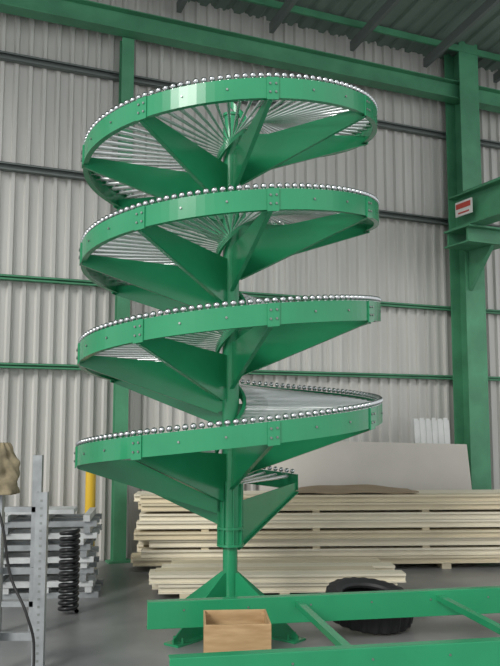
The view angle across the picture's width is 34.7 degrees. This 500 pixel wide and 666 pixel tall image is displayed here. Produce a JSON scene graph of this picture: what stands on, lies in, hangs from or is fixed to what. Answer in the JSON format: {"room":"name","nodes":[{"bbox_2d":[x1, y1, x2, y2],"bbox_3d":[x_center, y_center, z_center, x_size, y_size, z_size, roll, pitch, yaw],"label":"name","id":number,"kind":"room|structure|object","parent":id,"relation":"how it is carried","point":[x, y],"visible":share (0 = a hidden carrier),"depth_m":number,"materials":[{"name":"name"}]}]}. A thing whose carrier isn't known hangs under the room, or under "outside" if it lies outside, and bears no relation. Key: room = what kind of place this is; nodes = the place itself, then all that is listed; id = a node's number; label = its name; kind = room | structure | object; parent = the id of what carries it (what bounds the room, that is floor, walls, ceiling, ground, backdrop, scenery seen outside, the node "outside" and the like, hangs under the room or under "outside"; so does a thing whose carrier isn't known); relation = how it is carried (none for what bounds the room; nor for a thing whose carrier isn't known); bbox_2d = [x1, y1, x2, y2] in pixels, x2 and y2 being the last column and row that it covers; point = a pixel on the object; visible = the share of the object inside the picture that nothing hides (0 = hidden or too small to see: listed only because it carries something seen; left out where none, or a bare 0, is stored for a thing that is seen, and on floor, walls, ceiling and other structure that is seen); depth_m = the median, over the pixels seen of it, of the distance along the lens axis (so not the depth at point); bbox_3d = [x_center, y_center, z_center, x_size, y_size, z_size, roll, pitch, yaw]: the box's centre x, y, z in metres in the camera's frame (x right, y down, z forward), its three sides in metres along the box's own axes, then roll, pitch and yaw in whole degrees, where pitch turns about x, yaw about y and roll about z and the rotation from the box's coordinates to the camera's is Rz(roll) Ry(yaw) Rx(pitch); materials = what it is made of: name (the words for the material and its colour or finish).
{"room":"factory warehouse","nodes":[
{"label":"factory warehouse","id":0,"kind":"room"},
{"bbox_2d":[0,0,499,560],"bbox_3d":[0.731,-1.052,10.684,17.120,7.600,0.072,3,-7,-24],"label":"wall","id":1,"kind":"structure","parent":0,"point":[46,115],"depth_m":10.05,"materials":[{"name":"white metal"}]},
{"bbox_2d":[0,50,499,149],"bbox_3d":[0.706,-3.015,10.807,17.000,0.090,0.073,3,-7,-24],"label":"trim","id":2,"kind":"structure","parent":1,"relation":"attached to","point":[6,56],"depth_m":9.77,"materials":[{"name":"grey"}]},
{"bbox_2d":[0,362,499,380],"bbox_3d":[0.706,0.529,10.422,17.000,0.060,0.073,3,-7,-24],"label":"trim","id":3,"kind":"structure","parent":1,"relation":"attached to","point":[2,364],"depth_m":10.43,"materials":[{"name":"green paint"}]},
{"bbox_2d":[0,161,499,226],"bbox_3d":[0.706,-1.723,10.667,17.000,0.090,0.073,3,-7,-24],"label":"trim","id":4,"kind":"structure","parent":1,"relation":"attached to","point":[4,166],"depth_m":9.39,"materials":[{"name":"grey"}]},
{"bbox_2d":[0,274,499,314],"bbox_3d":[0.706,-0.456,10.529,17.000,0.060,0.073,3,-7,-24],"label":"trim","id":5,"kind":"structure","parent":1,"relation":"attached to","point":[8,277],"depth_m":10.21,"materials":[{"name":"green paint"}]},
{"bbox_2d":[0,558,499,665],"bbox_3d":[3.515,2.100,4.050,21.000,0.100,14.300,3,-7,-24],"label":"floor","id":6,"kind":"structure","parent":0,"point":[108,629],"depth_m":6.19,"materials":[{"name":"concrete"}]},
{"bbox_2d":[0,455,48,665],"bbox_3d":[-1.595,1.551,5.618,0.482,1.330,1.121,1,-6,-12],"label":"rack","id":7,"kind":"object","parent":6,"relation":"on","point":[39,510],"visible":0.95,"depth_m":5.19,"materials":[{"name":"silver metal"}]},
{"bbox_2d":[0,442,19,494],"bbox_3d":[-1.624,0.881,5.209,0.262,0.330,0.197,0,-6,0],"label":"jacket","id":8,"kind":"object","parent":7,"relation":"on","point":[9,463],"visible":1,"depth_m":5.15,"materials":[{"name":"beige fabric"}]},
{"bbox_2d":[0,513,34,665],"bbox_3d":[-1.474,1.594,4.989,0.233,1.138,0.304,4,-7,-31],"label":"hanging cable","id":9,"kind":"object","parent":7,"relation":"hanging from","point":[1,520],"visible":1,"depth_m":4.98,"materials":[{"name":"black plastic"}]},
{"bbox_2d":[2,506,103,599],"bbox_3d":[-2.094,2.036,7.514,1.381,0.775,0.739,1,-6,-6],"label":"stacked metal parts","id":10,"kind":"object","parent":6,"relation":"on","point":[61,518],"visible":0.73,"depth_m":7.30,"materials":[{"name":"grey paint"}]},
{"bbox_2d":[58,528,80,613],"bbox_3d":[-1.510,1.985,6.675,0.176,0.696,0.176,0,-6,0],"label":"coil spring","id":11,"kind":"object","parent":6,"relation":"on","point":[75,535],"visible":1,"depth_m":6.62,"materials":[{"name":"black metal"}]},
{"bbox_2d":[85,472,95,545],"bbox_3d":[-1.720,1.981,8.586,0.198,1.115,0.198,0,-6,0],"label":"bollard","id":12,"kind":"object","parent":6,"relation":"on","point":[90,482],"visible":0.27,"depth_m":8.57,"materials":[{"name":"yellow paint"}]},
{"bbox_2d":[105,37,133,563],"bbox_3d":[-1.486,-0.490,9.379,0.270,6.200,0.180,3,-7,-24],"label":"steel column","id":13,"kind":"structure","parent":6,"relation":"on","point":[126,57],"depth_m":9.21,"materials":[{"name":"green metal"}]},
{"bbox_2d":[74,72,382,647],"bbox_3d":[-0.155,0.126,6.424,2.403,4.337,2.403,-1,-6,12],"label":"conveyor","id":14,"kind":"object","parent":6,"relation":"on","point":[161,358],"visible":1,"depth_m":6.10,"materials":[{"name":"green metal"}]},
{"bbox_2d":[203,609,270,652],"bbox_3d":[-0.085,1.948,4.918,0.400,0.390,0.380,0,-6,-4],"label":"wooden box","id":15,"kind":"object","parent":6,"relation":"on","point":[242,629],"visible":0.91,"depth_m":4.75,"materials":[{"name":"brown wood"}]},
{"bbox_2d":[149,559,405,598],"bbox_3d":[0.213,2.326,7.587,2.371,0.213,0.812,0,-6,-2],"label":"pile","id":16,"kind":"object","parent":6,"relation":"on","point":[280,576],"visible":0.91,"depth_m":7.25,"materials":[{"name":"beige wood"}]},
{"bbox_2d":[131,489,499,568],"bbox_3d":[1.520,2.181,8.920,5.642,0.790,0.641,0,-6,-3],"label":"boards","id":17,"kind":"object","parent":6,"relation":"on","point":[442,528],"visible":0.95,"depth_m":8.64,"materials":[{"name":"beige wood"}]},
{"bbox_2d":[297,484,418,493],"bbox_3d":[1.136,1.747,8.950,1.400,0.061,0.501,0,-6,-3],"label":"cardboard sheet","id":18,"kind":"object","parent":17,"relation":"on","point":[359,488],"visible":0.93,"depth_m":8.91,"materials":[{"name":"brown cardboard"}]},
{"bbox_2d":[146,586,499,665],"bbox_3d":[1.479,1.994,5.203,4.200,0.360,1.410,1,-6,-10],"label":"steel frame","id":19,"kind":"object","parent":6,"relation":"on","point":[470,602],"visible":0.98,"depth_m":5.46,"materials":[{"name":"paint"}]},
{"bbox_2d":[259,441,471,490],"bbox_3d":[1.442,1.972,9.627,2.680,1.358,0.115,1,-6,-8],"label":"white wallboard","id":20,"kind":"object","parent":6,"relation":"on","point":[412,466],"visible":0.18,"depth_m":9.71,"materials":[{"name":"white"}]},
{"bbox_2d":[325,577,412,634],"bbox_3d":[0.930,2.122,6.247,0.699,0.312,0.700,-2,-6,14],"label":"tyre","id":21,"kind":"object","parent":6,"relation":"on","point":[386,626],"visible":0.37,"depth_m":6.06,"materials":[{"name":"black rubber"}]},
{"bbox_2d":[413,418,449,443],"bbox_3d":[2.399,1.919,10.363,0.540,1.628,0.144,2,-7,-20],"label":"sheets","id":22,"kind":"object","parent":6,"relation":"on","point":[435,431],"visible":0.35,"depth_m":10.46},
{"bbox_2d":[444,41,491,489],"bbox_3d":[3.119,-0.773,11.399,0.460,7.200,0.400,3,-7,-24],"label":"steel column","id":23,"kind":"structure","parent":6,"relation":"on","point":[468,308],"depth_m":11.40,"materials":[{"name":"green metal"}]},
{"bbox_2d":[0,0,499,112],"bbox_3d":[0.799,-3.619,10.667,17.000,0.260,0.200,3,-7,-24],"label":"beam","id":24,"kind":"structure","parent":23,"relation":"attached to","point":[83,14],"depth_m":10.21,"materials":[{"name":"green metal"}]},
{"bbox_2d":[444,224,499,290],"bbox_3d":[3.118,-1.019,10.967,0.700,0.795,0.530,3,-7,-24],"label":"bracket","id":25,"kind":"object","parent":23,"relation":"attached to","point":[479,241],"visible":1,"depth_m":10.95,"materials":[{"name":"green metal"}]},
{"bbox_2d":[448,177,499,229],"bbox_3d":[4.206,-1.980,8.209,0.261,0.510,6.450,3,-7,-24],"label":"girder","id":26,"kind":"object","parent":25,"relation":"on","point":[485,196],"visible":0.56,"depth_m":10.64,"materials":[{"name":"green metal"}]},
{"bbox_2d":[455,197,472,217],"bbox_3d":[2.878,-1.687,10.763,0.025,0.200,0.330,3,-7,-24],"label":"label plate","id":27,"kind":"object","parent":26,"relation":"attached to","point":[464,207],"visible":1,"depth_m":10.74,"materials":[{"name":"white plastic"}]},
{"bbox_2d":[176,0,499,82],"bbox_3d":[1.917,-4.698,8.560,11.660,0.962,5.250,3,-7,-24],"label":"rafters","id":28,"kind":"object","parent":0,"point":[389,5],"depth_m":10.66,"materials":[{"name":"green metal"}]},
{"bbox_2d":[188,0,499,71],"bbox_3d":[1.774,-4.887,8.654,17.000,0.885,5.500,3,-7,-24],"label":"ceiling","id":29,"kind":"structure","parent":0,"point":[435,19],"depth_m":10.96,"materials":[{"name":"grey metal"}]},
{"bbox_2d":[240,0,499,61],"bbox_3d":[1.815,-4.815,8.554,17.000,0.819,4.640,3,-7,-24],"label":"beam","id":30,"kind":"structure","parent":0,"point":[274,4],"depth_m":10.98,"materials":[{"name":"green metal"}]}
]}

